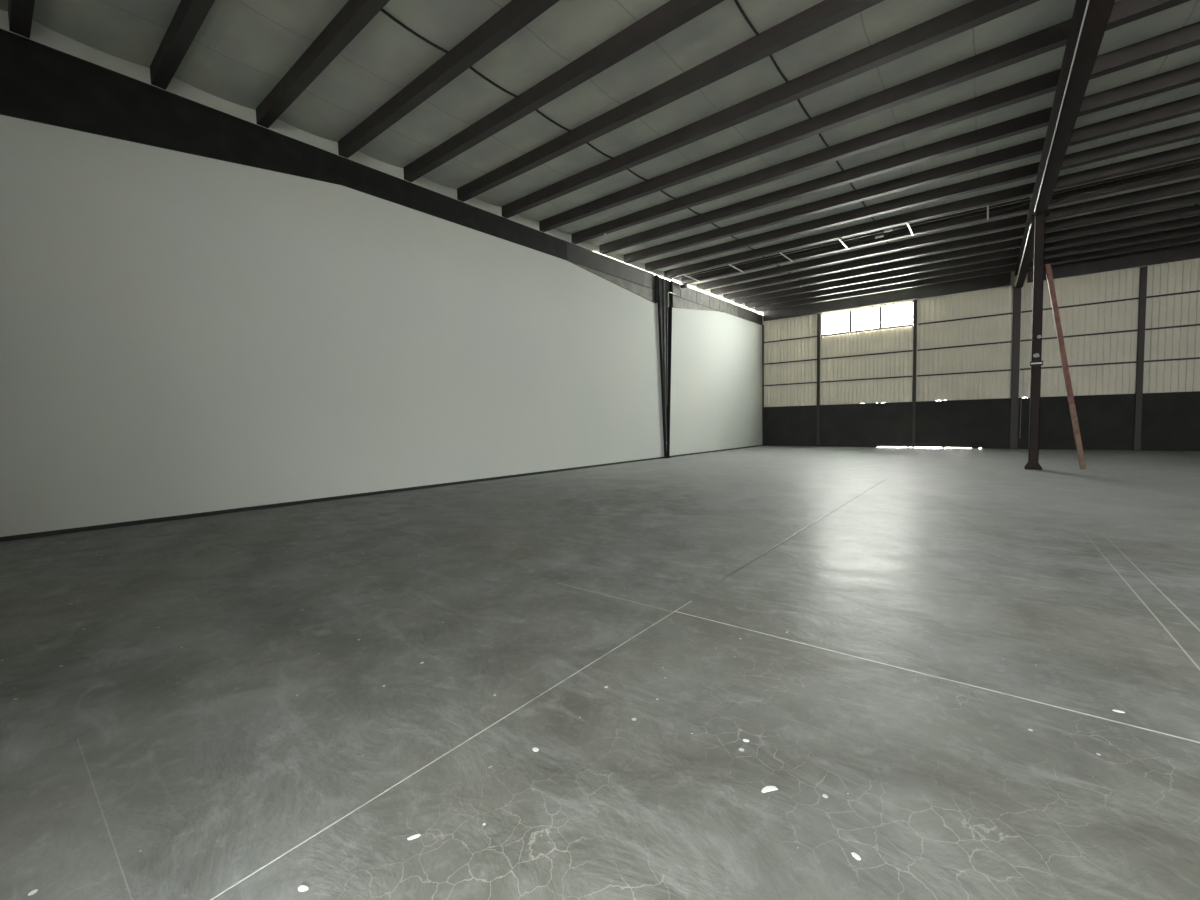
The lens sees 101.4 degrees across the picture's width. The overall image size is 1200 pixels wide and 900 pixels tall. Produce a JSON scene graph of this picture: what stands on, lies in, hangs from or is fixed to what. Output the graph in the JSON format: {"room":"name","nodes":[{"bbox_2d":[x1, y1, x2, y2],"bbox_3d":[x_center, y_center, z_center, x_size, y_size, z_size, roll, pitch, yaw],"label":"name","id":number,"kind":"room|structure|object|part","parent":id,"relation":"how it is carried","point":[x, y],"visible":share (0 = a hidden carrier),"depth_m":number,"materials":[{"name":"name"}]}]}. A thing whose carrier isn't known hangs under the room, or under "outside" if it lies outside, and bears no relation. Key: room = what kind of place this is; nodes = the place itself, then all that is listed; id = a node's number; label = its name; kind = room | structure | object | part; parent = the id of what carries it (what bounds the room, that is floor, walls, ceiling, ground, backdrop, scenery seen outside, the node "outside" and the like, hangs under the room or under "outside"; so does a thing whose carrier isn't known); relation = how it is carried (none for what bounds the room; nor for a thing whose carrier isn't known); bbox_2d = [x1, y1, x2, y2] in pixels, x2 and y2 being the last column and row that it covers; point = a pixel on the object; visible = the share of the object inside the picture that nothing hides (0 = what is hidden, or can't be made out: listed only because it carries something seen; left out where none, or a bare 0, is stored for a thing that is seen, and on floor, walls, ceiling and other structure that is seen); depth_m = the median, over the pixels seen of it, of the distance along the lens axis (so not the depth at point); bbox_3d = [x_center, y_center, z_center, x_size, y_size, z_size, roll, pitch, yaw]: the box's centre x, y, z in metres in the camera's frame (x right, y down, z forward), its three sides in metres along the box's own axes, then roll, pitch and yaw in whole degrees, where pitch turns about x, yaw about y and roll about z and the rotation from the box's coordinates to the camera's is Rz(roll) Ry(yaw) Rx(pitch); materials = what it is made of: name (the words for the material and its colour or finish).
{"room":"empty warehouse","nodes":[
{"label":"empty warehouse","id":0,"kind":"room"},
{"bbox_2d":[0,115,762,536],"bbox_3d":[0.288,-3.466,18.473,0.120,8.273,32.310,1,4,38],"label":"wall","id":1,"kind":"structure","parent":0,"point":[181,333],"depth_m":9.88,"materials":[{"name":"white paint"}]},
{"bbox_2d":[0,28,761,324],"bbox_3d":[0.277,-6.461,18.245,0.035,2.368,32.230,1,4,38],"label":"rafter","id":2,"kind":"object","parent":1,"relation":"attached to","point":[40,83],"visible":1,"depth_m":8.88,"materials":[{"name":"black metal"}]},
{"bbox_2d":[570,261,654,289],"bbox_3d":[0.664,-6.582,18.677,0.026,0.165,5.421,1,4,38],"label":"conduit","id":3,"kind":"object","parent":2,"relation":"attached to","point":[570,261],"visible":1,"depth_m":18.22,"materials":[{"name":"black metal"}]},
{"bbox_2d":[680,283,686,288],"bbox_3d":[3.803,-7.471,22.380,0.280,0.219,0.219,1,4,38],"label":"reel","id":4,"kind":"object","parent":2,"relation":"attached to","point":[685,284],"visible":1,"depth_m":22.32,"materials":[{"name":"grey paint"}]},
{"bbox_2d":[0,10,762,313],"bbox_3d":[0.268,-7.345,18.264,0.030,1.371,32.360,1,4,38],"label":"trim","id":5,"kind":"structure","parent":1,"relation":"attached to","point":[41,34],"depth_m":9.30,"materials":[{"name":"metal"}]},
{"bbox_2d":[0,445,762,541],"bbox_3d":[0.392,0.532,18.610,0.015,0.070,32.240,1,4,38],"label":"baseboard","id":6,"kind":"structure","parent":1,"relation":"attached to","point":[137,522],"depth_m":9.76,"materials":[{"name":"black"}]},
{"bbox_2d":[762,325,763,444],"bbox_3d":[10.302,-4.086,30.996,0.060,7.513,0.080,1,4,38],"label":"trim","id":7,"kind":"structure","parent":1,"relation":"attached to","point":[762,325],"depth_m":30.95,"materials":[{"name":"grey paint"}]},
{"bbox_2d":[0,446,1199,899],"bbox_3d":[10.159,0.901,11.153,25.000,0.250,32.560,1,4,38],"label":"floor","id":8,"kind":"structure","parent":0,"point":[928,656],"depth_m":2.87,"materials":[{"name":"concrete"}]},
{"bbox_2d":[298,885,308,890],"bbox_3d":[-0.995,1.469,1.645,0.037,0.003,0.019,0,3,14],"label":"chip","id":9,"kind":"object","parent":8,"relation":"on","point":[301,887],"visible":1,"depth_m":1.64,"materials":[{"name":"white"}]},
{"bbox_2d":[407,834,419,839],"bbox_3d":[-0.699,1.454,1.844,0.045,0.003,0.015,-3,3,-27],"label":"chip","id":10,"kind":"object","parent":8,"relation":"on","point":[415,835],"visible":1,"depth_m":1.84,"materials":[{"name":"white"}]},
{"bbox_2d":[655,275,672,457],"bbox_3d":[2.873,-3.568,21.535,0.160,7.866,1.400,1,4,38],"label":"column","id":11,"kind":"structure","parent":8,"relation":"on","point":[663,286],"depth_m":21.62,"materials":[{"name":"black metal"}]},
{"bbox_3d":[2.375,-6.838,20.838,0.118,1.170,0.030,1,4,38],"label":"plate","id":12,"kind":"part","parent":11,"relation":"part of","materials":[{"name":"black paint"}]},
{"bbox_2d":[762,786,777,792],"bbox_3d":[0.704,1.417,2.054,0.072,0.003,0.026,-2,3,-13],"label":"chip","id":13,"kind":"object","parent":8,"relation":"on","point":[767,788],"visible":1,"depth_m":2.05,"materials":[{"name":"white"}]},
{"bbox_2d":[817,314,819,446],"bbox_3d":[12.880,-4.088,28.950,0.130,7.773,0.142,1,4,38],"label":"wall post","id":14,"kind":"object","parent":8,"relation":"on","point":[818,315],"visible":1,"depth_m":28.92,"materials":[{"name":"black metal"}]},
{"bbox_2d":[851,852,860,859],"bbox_3d":[0.902,1.430,1.730,0.019,0.003,0.031,-3,3,-27],"label":"chip","id":15,"kind":"object","parent":8,"relation":"on","point":[854,854],"visible":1,"depth_m":1.73,"materials":[{"name":"white"}]},
{"bbox_2d":[912,300,916,447],"bbox_3d":[16.654,-4.003,25.985,0.130,7.773,0.142,1,4,38],"label":"wall post","id":16,"kind":"object","parent":8,"relation":"on","point":[915,301],"visible":1,"depth_m":25.93,"materials":[{"name":"black metal"}]},
{"bbox_2d":[1010,285,1020,448],"bbox_3d":[19.862,-3.931,23.466,0.280,7.773,0.142,1,4,38],"label":"wall post","id":17,"kind":"object","parent":8,"relation":"on","point":[1017,291],"visible":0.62,"depth_m":23.41,"materials":[{"name":"black metal"}]},
{"bbox_2d":[1024,211,1049,469],"bbox_3d":[12.640,-3.071,14.213,0.400,7.275,0.440,1,4,38],"label":"steel column","id":18,"kind":"structure","parent":8,"relation":"on","point":[1039,230],"depth_m":14.10,"materials":[{"name":"black metal"}]},
{"bbox_3d":[12.574,-6.692,14.026,0.400,0.018,0.400,1,4,38],"label":"cap plate","id":19,"kind":"part","parent":18,"relation":"part of","materials":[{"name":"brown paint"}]},
{"bbox_2d":[1014,0,1114,287],"bbox_3d":[9.878,-6.649,10.595,0.360,1.544,32.100,1,4,38],"label":"rafter","id":20,"kind":"object","parent":18,"relation":"on","point":[1098,13],"visible":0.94,"depth_m":8.93,"materials":[{"name":"brown paint"}]},
{"bbox_2d":[1015,223,1031,286],"bbox_3d":[16.115,-7.187,18.763,0.032,0.341,10.501,1,4,38],"label":"conduit","id":21,"kind":"object","parent":20,"relation":"attached to","point":[1031,223],"visible":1,"depth_m":17.39,"materials":[{"name":"silver metal"}]},
{"bbox_2d":[1034,0,1089,211],"bbox_3d":[6.709,-5.949,6.815,0.022,0.539,17.601,1,4,38],"label":"conduit","id":22,"kind":"object","parent":20,"relation":"attached to","point":[1088,0],"visible":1,"depth_m":8.26,"materials":[{"name":"silver metal"}]},
{"bbox_2d":[1045,264,1085,469],"bbox_3d":[13.170,-2.366,13.897,0.994,5.833,0.119,1,3,31],"label":"leaning pole","id":23,"kind":"object","parent":8,"relation":"on","point":[1048,270],"visible":1,"depth_m":13.86,"materials":[{"name":"red paint"}]},
{"bbox_2d":[1133,266,1147,450],"bbox_3d":[23.062,-3.859,20.952,0.190,7.773,0.142,1,4,38],"label":"wall post","id":24,"kind":"object","parent":8,"relation":"on","point":[1143,270],"visible":1,"depth_m":20.91,"materials":[{"name":"black metal"}]},
{"bbox_2d":[0,0,1199,309],"bbox_3d":[9.277,-7.232,9.797,25.800,1.207,35.134,1,4,38],"label":"ceiling","id":25,"kind":"structure","parent":0,"point":[241,50],"depth_m":9.04,"materials":[{"name":"grey metal"}]},
{"bbox_2d":[8,0,34,38],"bbox_3d":[-3.619,-6.082,3.341,12.235,0.327,0.190,1,4,38],"label":"ceiling beam","id":26,"kind":"structure","parent":25,"relation":"attached to","point":[20,12],"depth_m":6.83,"materials":[{"name":"brown metal"}]},
{"bbox_2d":[150,0,214,89],"bbox_3d":[-2.678,-6.206,4.534,12.235,0.327,0.190,1,4,38],"label":"ceiling beam","id":27,"kind":"structure","parent":25,"relation":"attached to","point":[189,16],"depth_m":7.38,"materials":[{"name":"brown metal"}]},
{"bbox_2d":[256,0,389,127],"bbox_3d":[-1.738,-6.330,5.728,12.235,0.327,0.190,1,4,38],"label":"ceiling beam","id":28,"kind":"structure","parent":25,"relation":"attached to","point":[354,15],"depth_m":7.84,"materials":[{"name":"brown metal"}]},
{"bbox_2d":[338,0,559,157],"bbox_3d":[-0.797,-6.454,6.922,12.235,0.327,0.190,1,4,38],"label":"ceiling beam","id":29,"kind":"structure","parent":25,"relation":"attached to","point":[516,14],"depth_m":8.23,"materials":[{"name":"brown metal"}]},
{"bbox_2d":[404,0,723,181],"bbox_3d":[0.143,-6.578,8.116,12.235,0.327,0.190,1,4,38],"label":"ceiling beam","id":30,"kind":"structure","parent":25,"relation":"attached to","point":[671,15],"depth_m":8.57,"materials":[{"name":"brown metal"}]},
{"bbox_2d":[380,8,810,285],"bbox_3d":[3.538,-7.385,15.828,0.028,0.980,31.814,1,4,38],"label":"trim","id":31,"kind":"structure","parent":25,"relation":"attached to","point":[382,9],"depth_m":9.05,"materials":[{"name":"black metal"}]},
{"bbox_2d":[457,0,883,201],"bbox_3d":[1.083,-6.701,9.309,12.235,0.327,0.190,1,4,38],"label":"ceiling beam","id":32,"kind":"structure","parent":25,"relation":"attached to","point":[826,13],"depth_m":8.87,"materials":[{"name":"brown metal"}]},
{"bbox_2d":[502,0,1039,217],"bbox_3d":[2.023,-6.825,10.503,12.235,0.327,0.190,1,4,38],"label":"ceiling beam","id":33,"kind":"structure","parent":25,"relation":"attached to","point":[972,14],"depth_m":9.15,"materials":[{"name":"brown metal"}]},
{"bbox_2d":[539,19,1071,231],"bbox_3d":[2.964,-6.949,11.697,12.235,0.327,0.190,1,4,38],"label":"ceiling beam","id":34,"kind":"structure","parent":25,"relation":"attached to","point":[1048,39],"depth_m":10.01,"materials":[{"name":"brown metal"}]},
{"bbox_2d":[571,69,1060,243],"bbox_3d":[3.904,-7.073,12.890,12.235,0.327,0.190,1,4,38],"label":"ceiling beam","id":35,"kind":"structure","parent":25,"relation":"attached to","point":[1046,83],"depth_m":11.35,"materials":[{"name":"brown metal"}]},
{"bbox_2d":[734,0,912,281],"bbox_3d":[6.754,-7.313,13.302,0.028,0.980,31.814,1,4,38],"label":"cable","id":36,"kind":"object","parent":25,"relation":"attached to","point":[735,1],"depth_m":8.94,"materials":[{"name":"black"}]},
{"bbox_2d":[599,107,1051,253],"bbox_3d":[4.845,-7.197,14.084,12.235,0.327,0.190,1,4,38],"label":"ceiling beam","id":37,"kind":"structure","parent":25,"relation":"attached to","point":[1039,119],"depth_m":12.67,"materials":[{"name":"brown metal"}]},
{"bbox_2d":[624,137,1044,263],"bbox_3d":[5.785,-7.320,15.278,12.235,0.327,0.190,1,4,38],"label":"ceiling beam","id":38,"kind":"structure","parent":25,"relation":"attached to","point":[1035,147],"depth_m":13.95,"materials":[{"name":"brown metal"}]},
{"bbox_2d":[645,162,1039,270],"bbox_3d":[6.725,-7.444,16.472,12.235,0.327,0.190,1,4,38],"label":"ceiling beam","id":39,"kind":"structure","parent":25,"relation":"attached to","point":[1027,171],"depth_m":15.23,"materials":[{"name":"brown metal"}]},
{"bbox_2d":[664,182,1034,278],"bbox_3d":[7.665,-7.568,17.666,12.235,0.327,0.190,1,4,38],"label":"ceiling beam","id":40,"kind":"structure","parent":25,"relation":"attached to","point":[1025,190],"depth_m":16.50,"materials":[{"name":"brown metal"}]},
{"bbox_2d":[987,205,988,219],"bbox_3d":[12.024,-7.369,15.217,0.044,0.093,1.500,1,4,38],"label":"bar","id":41,"kind":"object","parent":40,"relation":"attached to","point":[987,205],"visible":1,"depth_m":15.17,"materials":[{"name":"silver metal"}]},
{"bbox_2d":[681,200,1030,283],"bbox_3d":[8.606,-7.692,18.859,12.235,0.327,0.190,1,4,38],"label":"ceiling beam","id":42,"kind":"structure","parent":25,"relation":"attached to","point":[1025,208],"depth_m":17.76,"materials":[{"name":"brown metal"}]},
{"bbox_2d":[697,214,1027,289],"bbox_3d":[9.546,-7.815,20.053,12.235,0.327,0.190,1,4,38],"label":"rafter","id":43,"kind":"structure","parent":25,"relation":"attached to","point":[1021,220],"depth_m":19.01,"materials":[{"name":"brown metal"}]},
{"bbox_2d":[711,227,1024,294],"bbox_3d":[10.486,-7.939,21.247,12.235,0.327,0.190,1,4,38],"label":"rafter","id":44,"kind":"structure","parent":25,"relation":"attached to","point":[1018,232],"depth_m":20.27,"materials":[{"name":"brown metal"}]},
{"bbox_2d":[723,238,1022,299],"bbox_3d":[11.427,-8.063,22.441,12.235,0.327,0.190,1,4,38],"label":"rafter","id":45,"kind":"structure","parent":25,"relation":"attached to","point":[1015,243],"depth_m":21.51,"materials":[{"name":"brown metal"}]},
{"bbox_2d":[687,285,762,314],"bbox_3d":[7.024,-8.013,26.563,0.044,0.338,10.001,1,4,38],"label":"pipe","id":46,"kind":"object","parent":45,"relation":"attached to","point":[687,285],"visible":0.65,"depth_m":25.88,"materials":[{"name":"white metal"}]},
{"bbox_2d":[692,286,758,311],"bbox_3d":[6.902,-7.997,26.214,0.044,0.294,8.501,1,4,38],"label":"pipe","id":47,"kind":"object","parent":45,"relation":"attached to","point":[692,286],"visible":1,"depth_m":25.59,"materials":[{"name":"white metal"}]},
{"bbox_2d":[735,247,1020,303],"bbox_3d":[12.367,-8.187,23.634,12.235,0.327,0.190,1,4,38],"label":"rafter","id":48,"kind":"structure","parent":25,"relation":"attached to","point":[1014,252],"depth_m":22.74,"materials":[{"name":"brown metal"}]},
{"bbox_2d":[745,256,1018,307],"bbox_3d":[13.307,-8.310,24.828,12.235,0.327,0.190,1,4,38],"label":"rafter","id":49,"kind":"structure","parent":25,"relation":"attached to","point":[1012,260],"depth_m":23.98,"materials":[{"name":"brown metal"}]},
{"bbox_2d":[755,264,1016,311],"bbox_3d":[14.248,-8.434,26.022,12.235,0.327,0.190,1,4,38],"label":"rafter","id":50,"kind":"structure","parent":25,"relation":"attached to","point":[1010,268],"depth_m":25.21,"materials":[{"name":"brown metal"}]},
{"bbox_2d":[763,272,1010,320],"bbox_3d":[14.918,-8.285,27.061,11.870,0.630,0.160,1,4,38],"label":"rafter","id":51,"kind":"object","parent":25,"relation":"attached to","point":[1003,279],"visible":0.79,"depth_m":26.27,"materials":[{"name":"brown metal"}]},
{"bbox_2d":[1027,242,1199,282],"bbox_3d":[24.774,-8.064,19.320,12.000,0.630,0.160,1,4,38],"label":"rafter","id":52,"kind":"object","parent":25,"relation":"attached to","point":[1192,250],"visible":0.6,"depth_m":21.02,"materials":[{"name":"brown metal"}]},
{"bbox_2d":[1029,234,1199,268],"bbox_3d":[23.900,-8.217,18.441,12.300,0.327,0.190,1,4,38],"label":"rafter","id":53,"kind":"structure","parent":25,"relation":"attached to","point":[1192,238],"depth_m":20.19,"materials":[{"name":"brown metal"}]},
{"bbox_2d":[1031,225,1199,261],"bbox_3d":[22.960,-8.094,17.247,12.300,0.327,0.190,1,4,38],"label":"rafter","id":54,"kind":"structure","parent":25,"relation":"attached to","point":[1192,230],"depth_m":19.15,"materials":[{"name":"brown metal"}]},
{"bbox_2d":[1044,215,1199,251],"bbox_3d":[22.020,-7.970,16.053,12.300,0.327,0.190,1,4,38],"label":"ceiling beam","id":55,"kind":"structure","parent":25,"relation":"attached to","point":[1194,220],"depth_m":18.08,"materials":[{"name":"brown metal"}]},
{"bbox_2d":[1045,178,1199,220],"bbox_3d":[19.199,-7.599,12.472,12.300,0.327,0.190,1,4,38],"label":"ceiling beam","id":56,"kind":"structure","parent":25,"relation":"attached to","point":[1194,184],"depth_m":14.90,"materials":[{"name":"brown metal"}]},
{"bbox_2d":[1045,192,1199,231],"bbox_3d":[20.139,-7.723,13.666,12.300,0.327,0.190,1,4,38],"label":"ceiling beam","id":57,"kind":"structure","parent":25,"relation":"attached to","point":[1194,198],"depth_m":15.97,"materials":[{"name":"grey metal"}]},
{"bbox_2d":[1045,204,1199,241],"bbox_3d":[21.079,-7.846,14.860,12.300,0.327,0.190,1,4,38],"label":"ceiling beam","id":58,"kind":"structure","parent":25,"relation":"attached to","point":[1187,211],"depth_m":17.02,"materials":[{"name":"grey metal"}]},
{"bbox_2d":[1049,162,1199,206],"bbox_3d":[18.258,-7.475,11.278,12.300,0.327,0.190,1,4,38],"label":"ceiling beam","id":59,"kind":"structure","parent":25,"relation":"attached to","point":[1197,164],"depth_m":13.84,"materials":[{"name":"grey metal"}]},
{"bbox_2d":[1054,143,1199,189],"bbox_3d":[17.318,-7.351,10.085,12.300,0.327,0.190,1,4,38],"label":"ceiling beam","id":60,"kind":"structure","parent":25,"relation":"attached to","point":[1188,152],"depth_m":12.76,"materials":[{"name":"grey metal"}]},
{"bbox_2d":[1060,121,1199,170],"bbox_3d":[16.378,-7.227,8.891,12.300,0.327,0.190,1,4,38],"label":"ceiling beam","id":61,"kind":"structure","parent":25,"relation":"attached to","point":[1190,130],"depth_m":11.69,"materials":[{"name":"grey metal"}]},
{"bbox_2d":[1068,94,1199,146],"bbox_3d":[15.437,-7.104,7.697,12.300,0.327,0.190,1,4,38],"label":"ceiling beam","id":62,"kind":"structure","parent":25,"relation":"attached to","point":[1189,105],"depth_m":10.61,"materials":[{"name":"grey metal"}]},
{"bbox_2d":[1078,62,1199,116],"bbox_3d":[14.497,-6.980,6.503,12.300,0.327,0.190,1,4,38],"label":"ceiling beam","id":63,"kind":"structure","parent":25,"relation":"attached to","point":[1189,74],"depth_m":9.53,"materials":[{"name":"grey metal"}]},
{"bbox_2d":[1090,21,1199,79],"bbox_3d":[13.557,-6.856,5.309,12.300,0.327,0.190,1,4,38],"label":"ceiling beam","id":64,"kind":"structure","parent":25,"relation":"attached to","point":[1186,37],"depth_m":8.46,"materials":[{"name":"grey metal"}]},
{"bbox_2d":[1105,0,1190,30],"bbox_3d":[12.616,-6.732,4.116,12.300,0.327,0.190,1,4,38],"label":"ceiling beam","id":65,"kind":"structure","parent":25,"relation":"attached to","point":[1123,12],"depth_m":7.52,"materials":[{"name":"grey metal"}]},
{"bbox_2d":[761,258,1199,450],"bbox_3d":[20.009,-4.381,23.542,24.800,8.660,0.200,1,4,38],"label":"wall","id":66,"kind":"structure","parent":0,"point":[1170,420],"depth_m":23.96,"materials":[{"name":"beige metal"}]},
{"bbox_2d":[764,336,816,342],"bbox_3d":[11.568,-6.731,29.925,3.160,0.070,0.063,1,4,38],"label":"beam","id":67,"kind":"structure","parent":66,"relation":"attached to","point":[810,336],"depth_m":29.88,"materials":[{"name":"black metal"}]},
{"bbox_2d":[764,359,816,364],"bbox_3d":[11.593,-5.383,29.994,3.160,0.070,0.063,1,4,38],"label":"beam","id":68,"kind":"structure","parent":66,"relation":"attached to","point":[809,359],"depth_m":29.99,"materials":[{"name":"black metal"}]},
{"bbox_2d":[764,382,816,385],"bbox_3d":[11.617,-4.035,30.064,3.160,0.070,0.063,1,4,38],"label":"beam","id":69,"kind":"structure","parent":66,"relation":"attached to","point":[805,382],"depth_m":29.97,"materials":[{"name":"black metal"}]},
{"bbox_2d":[820,376,912,382],"bbox_3d":[14.825,-3.963,27.545,4.600,0.070,0.063,1,4,38],"label":"beam","id":70,"kind":"structure","parent":66,"relation":"attached to","point":[898,376],"depth_m":27.40,"materials":[{"name":"black metal"}]},
{"bbox_2d":[821,350,912,359],"bbox_3d":[14.801,-5.311,27.475,4.600,0.070,0.063,1,4,38],"label":"beam","id":71,"kind":"structure","parent":66,"relation":"attached to","point":[907,350],"depth_m":27.34,"materials":[{"name":"black metal"}]},
{"bbox_2d":[821,325,912,335],"bbox_3d":[14.776,-6.659,27.405,4.600,0.070,0.063,1,4,38],"label":"beam","id":72,"kind":"structure","parent":66,"relation":"attached to","point":[905,325],"depth_m":27.31,"materials":[{"name":"black metal"}]},
{"bbox_2d":[821,301,913,334],"bbox_3d":[14.778,-7.288,27.364,4.590,1.220,0.080,1,4,38],"label":"window","id":73,"kind":"structure","parent":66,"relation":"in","point":[880,307],"depth_m":27.12,"materials":[{"name":"white paint"}]},
{"bbox_2d":[917,369,1010,376],"bbox_3d":[18.295,-3.885,24.820,3.825,0.070,0.063,1,4,38],"label":"beam","id":74,"kind":"structure","parent":66,"relation":"attached to","point":[1007,369],"depth_m":24.72,"materials":[{"name":"black metal"}]},
{"bbox_2d":[917,341,1011,350],"bbox_3d":[18.270,-5.234,24.750,3.825,0.070,0.063,1,4,38],"label":"beam","id":75,"kind":"structure","parent":66,"relation":"attached to","point":[1005,341],"depth_m":24.63,"materials":[{"name":"black metal"}]},
{"bbox_2d":[918,312,1012,324],"bbox_3d":[18.246,-6.582,24.680,3.825,0.070,0.063,1,4,38],"label":"beam","id":76,"kind":"structure","parent":66,"relation":"attached to","point":[1012,312],"depth_m":24.58,"materials":[{"name":"black metal"}]},
{"bbox_2d":[1020,361,1135,369],"bbox_3d":[21.543,-3.813,22.269,3.815,0.070,0.063,1,4,38],"label":"beam","id":77,"kind":"structure","parent":66,"relation":"attached to","point":[1131,361],"depth_m":22.01,"materials":[{"name":"black metal"}]},
{"bbox_2d":[1020,329,1137,341],"bbox_3d":[21.518,-5.161,22.199,3.815,0.070,0.063,1,4,38],"label":"beam","id":78,"kind":"structure","parent":66,"relation":"attached to","point":[1136,329],"depth_m":21.94,"materials":[{"name":"black metal"}]},
{"bbox_2d":[1021,297,1138,312],"bbox_3d":[21.493,-6.509,22.130,3.815,0.070,0.063,1,4,38],"label":"beam","id":79,"kind":"structure","parent":66,"relation":"attached to","point":[1137,297],"depth_m":21.86,"materials":[{"name":"black metal"}]},
{"bbox_2d":[1144,357,1199,361],"bbox_3d":[26.412,-3.703,18.445,8.170,0.070,0.063,1,4,38],"label":"beam","id":80,"kind":"structure","parent":66,"relation":"attached to","point":[1193,357],"depth_m":20.44,"materials":[{"name":"black metal"}]},
{"bbox_2d":[1145,324,1199,329],"bbox_3d":[26.387,-5.051,18.375,8.170,0.070,0.063,1,4,38],"label":"beam","id":81,"kind":"structure","parent":66,"relation":"attached to","point":[1191,324],"depth_m":20.38,"materials":[{"name":"black metal"}]},
{"bbox_2d":[1146,290,1199,297],"bbox_3d":[26.363,-6.399,18.305,8.170,0.070,0.063,1,4,38],"label":"beam","id":82,"kind":"structure","parent":66,"relation":"attached to","point":[1196,290],"depth_m":20.32,"materials":[{"name":"black metal"}]},
{"bbox_3d":[19.811,-3.226,3.285,0.150,8.653,32.560,1,4,38],"label":"wall","id":83,"kind":"structure","parent":0,"visible":0},
{"bbox_2d":[1053,158,1199,193],"bbox_3d":[17.784,-7.332,10.521,12.100,0.063,0.063,1,4,38],"label":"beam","id":84,"kind":"structure","parent":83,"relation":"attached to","point":[1195,160],"depth_m":13.25,"materials":[{"name":"brown metal"}]},
{"label":"outside","id":85,"kind":"structure","parent":0,"visible":0},
{"bbox_2d":[924,447,956,447],"bbox_3d":[10.334,1.208,11.061,145.000,0.340,150.000,1,4,38],"label":"ground","id":86,"kind":"structure","parent":85,"point":[924,447],"depth_m":30.36,"materials":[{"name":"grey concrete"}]},
{"bbox_3d":[4.003,-7.549,21.516,0.044,0.093,1.500,1,4,38],"label":"bar","id":87,"kind":"object","parent":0,"visible":0},
{"bbox_2d":[676,197,1029,277],"bbox_3d":[8.057,-7.541,18.161,11.840,0.097,0.097,1,4,38],"label":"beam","id":88,"kind":"structure","parent":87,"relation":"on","point":[1027,198],"depth_m":16.97,"materials":[{"name":"brown metal"}]},
{"bbox_2d":[682,202,1028,280],"bbox_3d":[8.366,-7.581,18.553,11.840,0.097,0.097,1,4,38],"label":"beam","id":89,"kind":"structure","parent":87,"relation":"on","point":[1023,204],"depth_m":17.40,"materials":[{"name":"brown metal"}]}
]}

